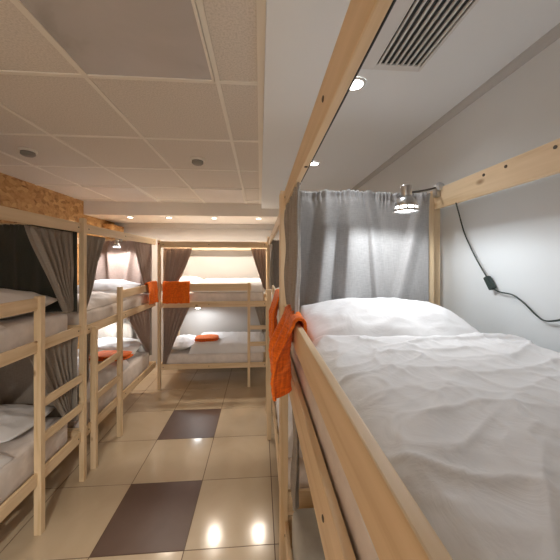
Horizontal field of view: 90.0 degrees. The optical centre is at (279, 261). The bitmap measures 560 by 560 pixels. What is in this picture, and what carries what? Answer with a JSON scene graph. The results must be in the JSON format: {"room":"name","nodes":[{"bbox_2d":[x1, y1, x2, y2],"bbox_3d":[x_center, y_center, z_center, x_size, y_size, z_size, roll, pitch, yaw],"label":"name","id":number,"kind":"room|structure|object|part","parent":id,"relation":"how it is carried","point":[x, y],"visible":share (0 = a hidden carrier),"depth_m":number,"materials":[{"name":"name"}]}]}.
{"room":"dormitory","nodes":[
{"label":"dormitory","id":0,"kind":"room"},
{"bbox_2d":[0,173,114,348],"bbox_3d":[-2.602,0.425,1.198,0.100,2.750,7.160,0,0,-4],"label":"wall","id":1,"kind":"structure","parent":0,"point":[15,193],"depth_m":3.17,"materials":[{"name":"brown wood"}]},
{"bbox_2d":[102,224,123,231],"bbox_3d":[-2.711,-0.510,4.553,0.160,0.160,0.370,0,0,-4],"label":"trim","id":2,"kind":"structure","parent":1,"relation":"attached to","point":[107,226],"depth_m":4.41,"materials":[{"name":"brown wood"}]},
{"bbox_2d":[0,0,265,203],"bbox_3d":[-1.316,-0.900,0.883,2.620,0.100,6.350,0,0,-4],"label":"ceiling","id":3,"kind":"structure","parent":0,"point":[57,105],"depth_m":1.68,"materials":[{"name":"tile"}]},
{"bbox_2d":[18,147,37,157],"bbox_3d":[-1.917,-0.827,2.129,0.116,0.046,0.116,0,0,-4],"label":"smoke detector","id":4,"kind":"object","parent":3,"relation":"attached to","point":[27,152],"visible":1,"depth_m":2.10,"materials":[{"name":"beige plastic"}]},
{"bbox_2d":[15,0,214,81],"bbox_3d":[-0.544,-0.843,0.656,0.574,0.014,1.260,0,0,-4],"label":"ceiling light panel","id":5,"kind":"object","parent":3,"relation":"attached to","point":[130,39],"visible":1,"depth_m":1.04,"materials":[{"name":"beige plastic"}]},
{"bbox_2d":[82,186,158,201],"bbox_3d":[-1.948,-0.843,3.522,0.574,0.014,0.757,0,0,-4],"label":"ceiling light panel","id":6,"kind":"object","parent":3,"relation":"attached to","point":[119,194],"visible":0.95,"depth_m":3.44,"materials":[{"name":"beige"}]},
{"bbox_2d":[0,0,265,204],"bbox_3d":[-1.285,-0.846,0.861,2.480,0.016,6.300,0,0,-4],"label":"ceiling grid","id":7,"kind":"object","parent":3,"relation":"attached to","point":[260,4],"depth_m":1.52,"materials":[{"name":"beige metal"}]},
{"bbox_2d":[190,157,204,165],"bbox_3d":[-0.682,-0.827,2.317,0.116,0.046,0.116,0,0,-4],"label":"smoke detector","id":8,"kind":"object","parent":3,"relation":"attached to","point":[197,161],"visible":1,"depth_m":2.29,"materials":[{"name":"beige plastic"}]},
{"bbox_2d":[192,188,244,203],"bbox_3d":[-0.755,-0.843,3.607,0.574,0.014,0.757,0,0,-4],"label":"tile","id":9,"kind":"object","parent":3,"relation":"attached to","point":[206,195],"visible":1,"depth_m":3.54,"materials":[{"name":"beige"}]},
{"bbox_2d":[0,364,293,559],"bbox_3d":[-0.827,1.775,1.325,3.460,0.050,7.160,0,0,-4],"label":"floor","id":10,"kind":"structure","parent":0,"point":[192,472],"depth_m":2.20,"materials":[{"name":"beige tile"}]},
{"bbox_2d":[0,206,86,535],"bbox_3d":[-1.978,0.700,1.198,0.980,2.100,2.072,0,0,-4],"label":"bunk bed","id":11,"kind":"object","parent":10,"relation":"on","point":[36,482],"visible":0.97,"depth_m":1.82,"materials":[{"name":"brown wood"}]},
{"bbox_3d":[-2.051,-0.273,2.211,0.942,0.065,0.018,0,0,-4],"label":"rail","id":12,"kind":"part","parent":11,"relation":"part of","materials":[{"name":"brown wood"}]},
{"bbox_3d":[-1.503,0.270,1.030,0.018,0.080,1.590,0,0,-4],"label":"guard rail","id":13,"kind":"part","parent":11,"relation":"part of","materials":[{"name":"brown wood"}]},
{"bbox_2d":[0,417,66,504],"bbox_3d":[-1.972,1.287,1.179,0.835,0.214,1.912,0,0,-4],"label":"mattress","id":14,"kind":"object","parent":11,"relation":"on","point":[20,468],"visible":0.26,"depth_m":1.78,"materials":[{"name":"white fabric"}]},
{"bbox_2d":[0,454,14,468],"bbox_3d":[-1.957,1.129,0.988,0.822,0.099,1.363,0,0,-4],"label":"duvet","id":15,"kind":"object","parent":14,"relation":"on","point":[4,459],"visible":1,"depth_m":1.64,"materials":[{"name":"white fabric"}]},
{"bbox_2d":[0,404,54,442],"bbox_3d":[-1.979,1.090,1.884,0.660,0.177,0.440,0,0,-4],"label":"pillow","id":16,"kind":"object","parent":14,"relation":"on","point":[15,419],"visible":0.88,"depth_m":1.86,"materials":[{"name":"white fabric"}]},
{"bbox_2d":[0,313,66,352],"bbox_3d":[-1.972,0.465,1.179,0.835,0.159,1.912,0,0,-4],"label":"mattress","id":17,"kind":"object","parent":11,"relation":"on","point":[19,330],"visible":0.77,"depth_m":1.78,"materials":[{"name":"white fabric"}]},
{"bbox_2d":[0,288,56,318],"bbox_3d":[-1.958,0.280,1.865,0.680,0.206,0.500,0,0,-4],"label":"pillow","id":18,"kind":"object","parent":17,"relation":"on","point":[6,295],"visible":0.56,"depth_m":1.86,"materials":[{"name":"white fabric"}]},
{"bbox_2d":[0,224,76,311],"bbox_3d":[-2.020,0.048,2.163,0.862,0.684,0.043,0,0,-4],"label":"curtain","id":19,"kind":"object","parent":11,"relation":"hanging from","point":[21,269],"visible":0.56,"depth_m":2.16,"materials":[{"name":"black fabric"}]},
{"bbox_2d":[0,337,77,420],"bbox_3d":[-2.020,0.918,2.164,0.862,0.664,0.039,0,0,-4],"label":"curtain","id":20,"kind":"object","parent":11,"relation":"hanging from","point":[16,378],"visible":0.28,"depth_m":2.17,"materials":[{"name":"grey fabric"}]},
{"bbox_3d":[-1.553,0.985,1.808,0.044,1.530,0.038,0,0,-4],"label":"ladder post","id":21,"kind":"part","parent":11,"relation":"part of","materials":[{"name":"brown wood"}]},
{"bbox_3d":[-1.519,-0.273,1.237,0.018,0.075,2.061,0,0,-4],"label":"rail","id":22,"kind":"part","parent":11,"relation":"part of","materials":[{"name":"brown wood"}]},
{"bbox_3d":[-1.519,1.390,1.237,0.018,0.080,2.061,0,0,-4],"label":"rail","id":23,"kind":"part","parent":11,"relation":"part of","materials":[{"name":"brown wood"}]},
{"bbox_3d":[-1.519,0.542,1.237,0.018,0.075,2.061,0,0,-4],"label":"rail","id":24,"kind":"part","parent":11,"relation":"part of","materials":[{"name":"brown wood"}]},
{"bbox_2d":[24,225,73,312],"bbox_3d":[-1.609,0.077,1.966,0.059,0.616,0.433,0,0,-4],"label":"curtain","id":25,"kind":"object","parent":11,"relation":"hanging from","point":[53,249],"visible":1,"depth_m":2.02,"materials":[{"name":"grey fabric"}]},
{"bbox_2d":[28,339,72,416],"bbox_3d":[-1.613,0.882,1.981,0.053,0.596,0.401,0,0,-7],"label":"curtain","id":26,"kind":"object","parent":11,"relation":"hanging from","point":[58,361],"visible":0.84,"depth_m":2.06,"materials":[{"name":"grey fabric"}]},
{"bbox_3d":[-2.051,1.390,2.211,0.942,0.080,0.018,0,0,-4],"label":"rail","id":27,"kind":"part","parent":11,"relation":"part of","materials":[{"name":"brown wood"}]},
{"bbox_3d":[-2.051,0.542,2.211,0.942,0.075,0.018,0,0,-4],"label":"rail","id":28,"kind":"part","parent":11,"relation":"part of","materials":[{"name":"brown wood"}]},
{"bbox_3d":[-1.581,0.700,2.246,0.038,2.100,0.038,0,0,-4],"label":"post","id":29,"kind":"part","parent":11,"relation":"part of","materials":[{"name":"brown wood"}]},
{"bbox_2d":[67,224,155,468],"bbox_3d":[-2.101,0.700,3.007,0.994,2.100,1.571,0,0,-4],"label":"bunk bed","id":30,"kind":"object","parent":10,"relation":"on","point":[95,418],"visible":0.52,"depth_m":2.70,"materials":[{"name":"brown wood"}]},
{"bbox_2d":[87,333,89,384],"bbox_3d":[-1.643,0.893,2.397,0.035,0.576,0.172,0,0,-4],"label":"curtain","id":31,"kind":"object","parent":30,"relation":"hanging from","point":[88,335],"visible":0.19,"depth_m":2.39,"materials":[{"name":"grey fabric"}]},
{"bbox_2d":[30,294,148,324],"bbox_3d":[-2.098,0.487,2.988,0.840,0.144,1.411,0,0,-4],"label":"mattress","id":32,"kind":"object","parent":30,"relation":"on","point":[98,313],"visible":0.3,"depth_m":2.66,"materials":[{"name":"white fabric"}]},
{"bbox_2d":[77,292,126,310],"bbox_3d":[-2.076,0.365,2.716,0.823,0.096,0.817,0,0,-4],"label":"duvet","id":33,"kind":"object","parent":32,"relation":"on","point":[97,299],"visible":0.24,"depth_m":2.69,"materials":[{"name":"white fabric"}]},
{"bbox_2d":[77,279,141,293],"bbox_3d":[-2.096,0.312,3.378,0.700,0.201,0.497,0,0,-4],"label":"pillow","id":34,"kind":"object","parent":32,"relation":"on","point":[103,285],"visible":0.4,"depth_m":3.24,"materials":[{"name":"white fabric"}]},
{"bbox_3d":[-1.580,1.150,2.381,0.044,1.200,0.038,0,0,-4],"label":"ladder post","id":35,"kind":"part","parent":30,"relation":"part of","materials":[{"name":"brown wood"}]},
{"bbox_2d":[87,235,104,305],"bbox_3d":[-1.644,0.088,2.493,0.051,0.637,0.362,0,0,-4],"label":"curtain","id":36,"kind":"object","parent":30,"relation":"hanging from","point":[94,243],"visible":0.58,"depth_m":2.44,"materials":[{"name":"grey fabric"}]},
{"bbox_2d":[67,352,148,427],"bbox_3d":[-2.098,1.287,2.988,0.840,0.214,1.411,0,0,-4],"label":"mattress","id":37,"kind":"object","parent":30,"relation":"on","point":[139,361],"visible":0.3,"depth_m":3.07,"materials":[{"name":"white fabric"}]},
{"bbox_2d":[77,357,129,402],"bbox_3d":[-2.076,1.101,2.735,0.822,0.154,0.857,0,0,-4],"label":"duvet","id":38,"kind":"object","parent":37,"relation":"on","point":[109,372],"visible":0.09,"depth_m":2.73,"materials":[{"name":"white fabric"}]},
{"bbox_2d":[89,350,132,360],"bbox_3d":[-1.820,1.008,3.018,0.447,0.060,0.270,0,0,5],"label":"folded towel","id":39,"kind":"object","parent":38,"relation":"on","point":[102,355],"visible":0.53,"depth_m":2.99,"materials":[{"name":"orange fabric"}]},
{"bbox_2d":[77,337,140,359],"bbox_3d":[-2.076,1.058,3.379,0.700,0.242,0.490,0,0,-4],"label":"pillow","id":40,"kind":"object","parent":37,"relation":"on","point":[129,344],"visible":0.31,"depth_m":3.35,"materials":[{"name":"white fabric"}]},
{"bbox_2d":[112,239,121,247],"bbox_3d":[-2.069,-0.253,3.605,0.097,0.158,0.263,0,0,-9],"label":"lamp","id":41,"kind":"object","parent":30,"relation":"attached to","point":[116,244],"visible":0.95,"depth_m":3.50,"materials":[{"name":"silver metal"}]},
{"bbox_3d":[-2.056,-0.204,3.522,0.096,0.060,0.096,0,0,-4],"label":"lamp shade","id":42,"kind":"part","parent":41,"relation":"part of","materials":[{"name":"silver metal"}]},
{"bbox_3d":[-1.611,1.000,2.816,0.044,1.500,0.038,0,0,-4],"label":"ladder post","id":43,"kind":"part","parent":30,"relation":"part of","materials":[{"name":"brown wood"}]},
{"bbox_3d":[-1.648,1.390,3.046,0.018,0.080,1.560,0,0,-4],"label":"rail","id":44,"kind":"part","parent":30,"relation":"part of","materials":[{"name":"brown wood"}]},
{"bbox_3d":[-1.648,0.558,3.046,0.018,0.073,1.560,0,0,-4],"label":"rail","id":45,"kind":"part","parent":30,"relation":"part of","materials":[{"name":"brown wood"}]},
{"bbox_3d":[-1.648,-0.273,3.046,0.018,0.075,1.560,0,0,-4],"label":"rail","id":46,"kind":"part","parent":30,"relation":"part of","materials":[{"name":"brown wood"}]},
{"bbox_2d":[95,241,151,285],"bbox_3d":[-2.139,0.053,3.707,0.840,0.674,0.079,0,0,-4],"label":"curtain","id":47,"kind":"object","parent":30,"relation":"hanging from","point":[121,263],"visible":0.38,"depth_m":3.71,"materials":[{"name":"grey fabric"}]},
{"bbox_2d":[98,307,151,354],"bbox_3d":[-2.141,0.928,3.721,0.842,0.644,0.049,0,0,-4],"label":"curtain","id":48,"kind":"object","parent":30,"relation":"hanging from","point":[110,331],"visible":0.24,"depth_m":3.72,"materials":[{"name":"grey fabric"}]},
{"bbox_3d":[-2.162,-0.273,3.769,0.942,0.065,0.018,0,0,-4],"label":"rail","id":49,"kind":"part","parent":30,"relation":"part of","materials":[{"name":"brown wood"}]},
{"bbox_3d":[-1.667,0.333,3.320,0.018,0.085,1.000,0,0,-4],"label":"guard rail","id":50,"kind":"part","parent":30,"relation":"part of","materials":[{"name":"brown wood"}]},
{"bbox_2d":[128,309,150,351],"bbox_3d":[-1.723,0.894,3.427,0.062,0.570,0.622,0,0,-4],"label":"curtain","id":51,"kind":"object","parent":30,"relation":"hanging from","point":[140,322],"visible":0.98,"depth_m":3.52,"materials":[{"name":"fabric"}]},
{"bbox_2d":[133,242,150,293],"bbox_3d":[-1.719,0.091,3.487,0.054,0.643,0.501,0,0,-4],"label":"curtain","id":52,"kind":"object","parent":30,"relation":"hanging from","point":[143,252],"visible":0.81,"depth_m":3.54,"materials":[{"name":"grey fabric"}]},
{"bbox_2d":[145,281,157,304],"bbox_3d":[-1.658,0.395,3.642,0.084,0.290,0.305,0,0,-4],"label":"towel","id":53,"kind":"object","parent":30,"relation":"hanging from","point":[152,286],"visible":0.98,"depth_m":3.59,"materials":[{"name":"orange fabric"}]},
{"bbox_2d":[157,240,266,389],"bbox_3d":[-0.945,0.725,4.352,1.535,2.050,0.959,0,0,-4],"label":"bunk bed","id":54,"kind":"object","parent":10,"relation":"on","point":[195,245],"visible":0.52,"depth_m":3.90,"materials":[{"name":"brown wood"}]},
{"bbox_3d":[-1.659,0.725,3.849,0.038,2.050,0.038,0,0,-4],"label":"post","id":55,"kind":"part","parent":54,"relation":"part of","materials":[{"name":"brown wood"}]},
{"bbox_2d":[162,281,189,303],"bbox_3d":[-1.429,0.418,3.860,0.364,0.310,0.080,0,0,-4],"label":"towel","id":56,"kind":"object","parent":54,"relation":"hanging from","point":[175,292],"visible":1,"depth_m":3.84,"materials":[{"name":"orange fabric"}]},
{"bbox_2d":[163,307,189,363],"bbox_3d":[-1.449,1.043,3.925,0.372,0.817,0.060,0,0,-4],"label":"curtain","id":57,"kind":"object","parent":54,"relation":"hanging from","point":[173,318],"visible":0.96,"depth_m":3.91,"materials":[{"name":"grey fabric"}]},
{"bbox_2d":[163,248,191,280],"bbox_3d":[-1.433,0.117,3.924,0.401,0.623,0.047,0,0,-6],"label":"curtain","id":58,"kind":"object","parent":54,"relation":"hanging from","point":[175,260],"visible":0.74,"depth_m":3.92,"materials":[{"name":"grey fabric"}]},
{"bbox_3d":[-1.028,0.351,3.903,1.245,0.097,0.018,0,0,-4],"label":"guard rail","id":59,"kind":"part","parent":54,"relation":"part of","materials":[{"name":"brown wood"}]},
{"bbox_3d":[-0.908,1.450,3.912,1.524,0.070,0.018,0,0,-4],"label":"rail","id":60,"kind":"part","parent":54,"relation":"part of","materials":[{"name":"brown wood"}]},
{"bbox_3d":[-0.908,-0.242,3.912,1.524,0.085,0.018,0,0,-4],"label":"rail","id":61,"kind":"part","parent":54,"relation":"part of","materials":[{"name":"brown wood"}]},
{"bbox_3d":[-0.908,0.590,3.912,1.524,0.080,0.018,0,0,-4],"label":"rail","id":62,"kind":"part","parent":54,"relation":"part of","materials":[{"name":"brown wood"}]},
{"bbox_2d":[166,347,262,363],"bbox_3d":[-0.946,1.369,4.369,1.365,0.159,0.830,0,0,-4],"label":"mattress","id":63,"kind":"object","parent":54,"relation":"on","point":[183,356],"visible":0.41,"depth_m":3.96,"materials":[{"name":"white fabric"}]},
{"bbox_2d":[172,334,195,349],"bbox_3d":[-1.466,1.205,4.236,0.360,0.166,0.620,0,0,-4],"label":"pillow","id":64,"kind":"object","parent":63,"relation":"on","point":[182,342],"visible":0.73,"depth_m":4.05,"materials":[{"name":"white fabric"}]},
{"bbox_2d":[189,331,264,353],"bbox_3d":[-0.775,1.219,4.357,1.084,0.138,0.819,0,0,-4],"label":"duvet","id":65,"kind":"object","parent":63,"relation":"on","point":[228,342],"visible":0.74,"depth_m":4.01,"materials":[{"name":"white fabric"}]},
{"bbox_2d":[194,334,218,341],"bbox_3d":[-1.089,1.134,4.185,0.370,0.059,0.291,0,0,-7],"label":"folded towel","id":66,"kind":"object","parent":65,"relation":"on","point":[208,337],"visible":1,"depth_m":4.11,"materials":[{"name":"orange fabric"}]},
{"bbox_3d":[-0.976,-0.242,4.780,1.512,0.085,0.018,0,0,-4],"label":"rail","id":67,"kind":"part","parent":54,"relation":"part of","materials":[{"name":"brown wood"}]},
{"bbox_2d":[189,291,262,301],"bbox_3d":[-0.946,0.509,4.369,1.365,0.169,0.830,0,0,-4],"label":"mattress","id":68,"kind":"object","parent":54,"relation":"on","point":[194,296],"visible":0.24,"depth_m":3.97,"materials":[{"name":"white fabric"}]},
{"bbox_2d":[179,276,202,283],"bbox_3d":[-1.412,0.320,4.330,0.460,0.206,0.680,0,0,-4],"label":"pillow","id":69,"kind":"object","parent":68,"relation":"on","point":[193,280],"visible":0.4,"depth_m":4.14,"materials":[{"name":"white fabric"}]},
{"bbox_2d":[192,278,264,291],"bbox_3d":[-0.749,0.342,4.356,1.035,0.162,0.814,0,0,-4],"label":"duvet","id":70,"kind":"object","parent":68,"relation":"on","point":[256,285],"visible":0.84,"depth_m":4.01,"materials":[{"name":"white fabric"}]},
{"bbox_3d":[-0.438,1.020,3.939,0.038,1.460,0.044,0,0,-4],"label":"ladder post","id":71,"kind":"part","parent":54,"relation":"part of","materials":[{"name":"brown wood"}]},
{"bbox_2d":[250,248,265,289],"bbox_3d":[-0.311,0.100,4.006,0.222,0.591,0.045,0,0,-4],"label":"curtain","id":72,"kind":"object","parent":54,"relation":"hanging from","point":[259,254],"visible":1,"depth_m":4.00,"materials":[{"name":"fabric"}]},
{"bbox_2d":[255,307,265,331],"bbox_3d":[-0.281,0.821,4.006,0.163,0.373,0.037,0,0,-4],"label":"curtain","id":73,"kind":"object","parent":54,"relation":"hanging from","point":[261,311],"visible":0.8,"depth_m":4.00,"materials":[{"name":"grey fabric"}]},
{"bbox_3d":[-0.231,0.725,4.865,0.038,2.050,0.038,0,0,-4],"label":"post","id":74,"kind":"part","parent":54,"relation":"part of","materials":[{"name":"brown wood"}]},
{"bbox_2d":[266,195,439,559],"bbox_3d":[0.322,0.700,2.695,0.893,2.100,2.470,0,0,-4],"label":"bunk bed","id":75,"kind":"object","parent":10,"relation":"on","point":[276,227],"visible":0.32,"depth_m":2.09,"materials":[{"name":"brown wood"}]},
{"bbox_3d":[-0.145,1.140,3.279,0.044,1.220,0.038,0,0,-4],"label":"ladder post","id":76,"kind":"part","parent":75,"relation":"part of","materials":[{"name":"brown wood"}]},
{"bbox_3d":[-0.158,0.700,3.880,0.038,2.100,0.038,0,0,-4],"label":"post","id":77,"kind":"part","parent":75,"relation":"part of","materials":[{"name":"brown wood"}]},
{"bbox_3d":[-0.109,1.010,2.770,0.044,1.480,0.038,0,0,-4],"label":"ladder post","id":78,"kind":"part","parent":75,"relation":"part of","materials":[{"name":"brown wood"}]},
{"bbox_2d":[269,243,272,288],"bbox_3d":[-0.116,0.063,3.631,0.041,0.585,0.342,0,0,-4],"label":"curtain","id":79,"kind":"object","parent":75,"relation":"hanging from","point":[271,248],"visible":1,"depth_m":3.61,"materials":[{"name":"grey fabric"}]},
{"bbox_2d":[269,289,278,338],"bbox_3d":[-0.026,0.361,1.843,0.097,0.343,0.341,0,0,-4],"label":"towel","id":80,"kind":"object","parent":75,"relation":"hanging from","point":[273,310],"visible":0.6,"depth_m":1.76,"materials":[{"name":"orange fabric"}]},
{"bbox_3d":[-0.061,-0.273,2.662,0.018,0.075,2.459,0,0,-4],"label":"rail","id":81,"kind":"part","parent":75,"relation":"part of","materials":[{"name":"brown wood"}]},
{"bbox_2d":[271,240,278,287],"bbox_3d":[0.243,0.033,3.855,0.737,0.674,0.048,0,0,-4],"label":"curtain","id":82,"kind":"object","parent":75,"relation":"hanging from","point":[275,243],"visible":0.09,"depth_m":3.84,"materials":[{"name":"grey fabric"}]},
{"bbox_2d":[271,292,278,322],"bbox_3d":[0.334,0.467,2.696,0.750,0.154,2.290,0,0,-4],"label":"mattress","id":83,"kind":"object","parent":75,"relation":"on","point":[271,292],"visible":0.06,"depth_m":2.41,"materials":[{"name":"white fabric"}]},
{"bbox_2d":[272,287,299,311],"bbox_3d":[0.340,0.327,2.406,0.759,0.123,1.665,0,0,-4],"label":"duvet","id":84,"kind":"object","parent":83,"relation":"on","point":[278,287],"visible":0.02,"depth_m":2.02,"materials":[{"name":"white fabric"}]},
{"bbox_3d":[-0.061,1.390,2.662,0.018,0.080,2.459,0,0,-4],"label":"rail","id":85,"kind":"part","parent":75,"relation":"part of","materials":[{"name":"brown wood"}]},
{"bbox_3d":[-0.024,0.270,2.129,0.018,0.080,1.330,0,0,-4],"label":"guard rail","id":86,"kind":"part","parent":75,"relation":"part of","materials":[{"name":"brown wood"}]},
{"bbox_3d":[0.015,0.700,1.454,0.038,2.100,0.038,0,0,-4],"label":"post","id":87,"kind":"part","parent":75,"relation":"part of","materials":[{"name":"brown wood"}]},
{"bbox_2d":[275,401,309,488],"bbox_3d":[0.334,1.312,2.696,0.750,0.164,2.290,0,0,-4],"label":"mattress","id":88,"kind":"object","parent":75,"relation":"on","point":[303,480],"visible":0.06,"depth_m":1.62,"materials":[{"name":"white fabric"}]},
{"bbox_2d":[276,393,302,457],"bbox_3d":[0.334,1.158,2.453,0.757,0.140,1.362,0,0,-4],"label":"duvet","id":89,"kind":"object","parent":88,"relation":"on","point":[290,421],"visible":0.03,"depth_m":1.88,"materials":[{"name":"white fabric"}]},
{"bbox_3d":[0.835,0.700,1.512,0.038,2.100,0.038,0,0,-4],"label":"post","id":90,"kind":"part","parent":75,"relation":"part of","materials":[{"name":"brown wood"}]},
{"bbox_2d":[280,0,559,559],"bbox_3d":[0.470,0.691,0.462,0.804,2.118,1.955,0,0,-4],"label":"bunk bed","id":91,"kind":"object","parent":10,"relation":"on","point":[398,529],"visible":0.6,"depth_m":0.49,"materials":[{"name":"brown wood"}]},
{"bbox_3d":[0.020,0.700,1.391,0.038,2.100,0.038,0,0,-4],"label":"post","id":92,"kind":"part","parent":91,"relation":"part of","materials":[{"name":"brown wood"}]},
{"bbox_2d":[268,304,306,401],"bbox_3d":[0.019,0.321,1.049,0.119,0.286,0.301,0,0,-4],"label":"towel","id":93,"kind":"object","parent":91,"relation":"hanging from","point":[279,349],"visible":0.84,"depth_m":0.96,"materials":[{"name":"orange fabric"}]},
{"bbox_3d":[0.099,1.310,0.430,0.018,0.080,1.944,0,0,-4],"label":"rail","id":94,"kind":"part","parent":91,"relation":"part of","materials":[{"name":"brown wood"}]},
{"bbox_3d":[0.393,1.310,1.416,0.747,0.080,0.018,0,0,-4],"label":"rail","id":95,"kind":"part","parent":91,"relation":"part of","materials":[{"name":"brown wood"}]},
{"bbox_2d":[284,182,300,313],"bbox_3d":[0.050,-0.035,1.141,0.038,0.462,0.422,0,0,-4],"label":"curtain","id":96,"kind":"object","parent":91,"relation":"hanging from","point":[292,214],"visible":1,"depth_m":1.03,"materials":[{"name":"grey fabric"}]},
{"bbox_2d":[290,410,299,511],"bbox_3d":[0.070,0.838,1.284,0.036,0.556,0.122,0,0,-4],"label":"curtain","id":97,"kind":"object","parent":91,"relation":"hanging from","point":[295,466],"visible":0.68,"depth_m":1.25,"materials":[{"name":"grey fabric"}]},
{"bbox_2d":[292,508,324,559],"bbox_3d":[0.460,1.222,0.436,0.690,0.184,1.785,0,0,-4],"label":"mattress","id":98,"kind":"object","parent":91,"relation":"on","point":[306,539],"visible":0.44,"depth_m":1.16,"materials":[{"name":"white fabric"}]},
{"bbox_3d":[0.099,0.487,0.430,0.018,0.125,1.944,0,0,-4],"label":"rail","id":99,"kind":"part","parent":91,"relation":"part of","materials":[{"name":"brown wood"}]},
{"bbox_2d":[291,343,378,559],"bbox_3d":[0.460,0.432,0.469,0.695,0.165,1.850,0,0,-4],"label":"mattress","id":100,"kind":"object","parent":91,"relation":"on","point":[363,549],"visible":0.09,"depth_m":0.52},
{"bbox_2d":[300,297,479,341],"bbox_3d":[0.425,0.247,1.133,0.680,0.185,0.387,0,0,-4],"label":"pillow","id":101,"kind":"object","parent":100,"relation":"on","point":[373,317],"visible":0.73,"depth_m":1.04,"materials":[{"name":"white fabric"}]},
{"bbox_2d":[312,332,559,559],"bbox_3d":[0.526,0.292,0.305,0.824,0.112,1.483,0,0,-4],"label":"duvet","id":102,"kind":"object","parent":100,"relation":"on","point":[469,424],"visible":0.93,"depth_m":0.45,"materials":[{"name":"white fabric"}]},
{"bbox_3d":[0.099,-0.310,0.430,0.018,0.080,1.944,0,0,-4],"label":"rail","id":103,"kind":"part","parent":91,"relation":"part of","materials":[{"name":"brown wood"}]},
{"bbox_2d":[300,189,429,307],"bbox_3d":[0.424,-0.009,1.352,0.657,0.679,0.095,0,0,-4],"label":"curtain","id":104,"kind":"object","parent":91,"relation":"hanging from","point":[353,243],"visible":0.68,"depth_m":1.36,"materials":[{"name":"grey fabric"}]},
{"bbox_3d":[0.097,0.255,0.446,0.018,0.090,1.875,0,0,-4],"label":"guard rail","id":105,"kind":"part","parent":91,"relation":"part of","materials":[{"name":"brown wood"}]},
{"bbox_3d":[0.765,0.700,1.444,0.038,2.100,0.038,0,0,-4],"label":"post","id":106,"kind":"part","parent":91,"relation":"part of","materials":[{"name":"brown wood"}]},
{"bbox_2d":[393,182,559,321],"bbox_3d":[0.690,-0.092,1.089,0.448,0.597,0.631,0,0,-4],"label":"lamp","id":107,"kind":"object","parent":91,"relation":"attached to","point":[406,203],"visible":1,"depth_m":1.13,"materials":[{"name":"silver metal"}]},
{"bbox_3d":[0.512,-0.233,1.139,0.076,0.050,0.076,0,0,-4],"label":"bulb","id":108,"kind":"part","parent":107,"relation":"part of","materials":[{"name":"white glass"}]},
{"bbox_3d":[0.512,-0.235,1.139,0.101,0.064,0.101,0,0,-4],"label":"lamp shade","id":109,"kind":"part","parent":107,"relation":"part of","materials":[{"name":"silver metal"}]},
{"bbox_3d":[0.645,-0.325,1.266,0.370,0.099,0.012,0,0,-43],"label":"arm","id":110,"kind":"part","parent":107,"relation":"part of","materials":[{"name":"black plastic"}]},
{"bbox_2d":[483,276,495,289],"bbox_3d":[0.896,0.089,1.196,0.022,0.060,0.048,0,0,-4],"label":"switch","id":111,"kind":"object","parent":107,"relation":"attached to","point":[488,280],"depth_m":1.19,"materials":[{"name":"grey plastic"}]},
{"bbox_3d":[0.861,-0.032,1.079,0.106,0.477,0.588,0,0,-4],"label":"cord","id":112,"kind":"part","parent":107,"relation":"part of","materials":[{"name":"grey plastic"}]},
{"bbox_3d":[0.862,-0.318,0.496,0.018,0.100,1.944,0,0,-4],"label":"rail","id":113,"kind":"part","parent":91,"relation":"part of","materials":[{"name":"brown wood"}]},
{"bbox_2d":[84,201,278,223],"bbox_3d":[-1.054,-0.807,4.516,3.660,0.285,0.960,0,0,-4],"label":"ceiling","id":114,"kind":"structure","parent":0,"point":[116,212],"depth_m":4.05,"materials":[{"name":"white paint"}]},
{"bbox_2d":[115,228,278,363],"bbox_3d":[-1.085,0.425,4.945,3.660,2.750,0.100,0,0,-4],"label":"wall","id":115,"kind":"structure","parent":0,"point":[203,264],"depth_m":4.89,"materials":[{"name":"grey paint"}]},
{"bbox_2d":[114,223,274,228],"bbox_3d":[-1.080,-0.623,4.878,3.460,0.085,0.035,0,0,-4],"label":"trim","id":116,"kind":"structure","parent":115,"relation":"attached to","point":[125,225],"depth_m":4.84,"materials":[{"name":"grey paint"}]},
{"bbox_2d":[261,0,559,208],"bbox_3d":[0.490,-0.865,0.998,1.080,0.170,6.320,0,0,-4],"label":"ceiling","id":117,"kind":"structure","parent":0,"point":[374,122],"depth_m":1.23,"materials":[{"name":"white paint"}]},
{"bbox_2d":[310,161,319,165],"bbox_3d":[0.268,-0.777,2.215,0.094,0.006,0.094,0,0,-4],"label":"recessed light","id":118,"kind":"object","parent":117,"relation":"in","point":[314,163],"visible":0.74,"depth_m":2.20,"materials":[{"name":"white glass"}]},
{"bbox_2d":[350,77,365,91],"bbox_3d":[0.328,-0.777,1.226,0.094,0.006,0.094,0,0,-4],"label":"recessed light","id":119,"kind":"object","parent":117,"relation":"in","point":[359,83],"visible":0.66,"depth_m":1.22,"materials":[{"name":"white glass"}]},
{"bbox_2d":[361,0,478,71],"bbox_3d":[0.464,-0.776,0.745,0.262,0.008,0.770,0,0,-4],"label":"ceiling vent","id":120,"kind":"object","parent":117,"relation":"in","point":[413,31],"visible":0.99,"depth_m":0.94,"materials":[{"name":"white metal"}]},
{"bbox_2d":[357,38,559,351],"bbox_3d":[0.949,0.425,1.451,0.100,2.750,7.160,0,0,-4],"label":"wall","id":121,"kind":"structure","parent":0,"point":[513,233],"depth_m":1.16,"materials":[{"name":"white paint"}]},
{"bbox_2d":[351,23,559,190],"bbox_3d":[0.917,-0.765,1.018,0.026,0.030,6.300,0,0,-4],"label":"trim","id":122,"kind":"structure","parent":121,"relation":"attached to","point":[553,34],"depth_m":1.24,"materials":[{"name":"grey paint"}]}
]}

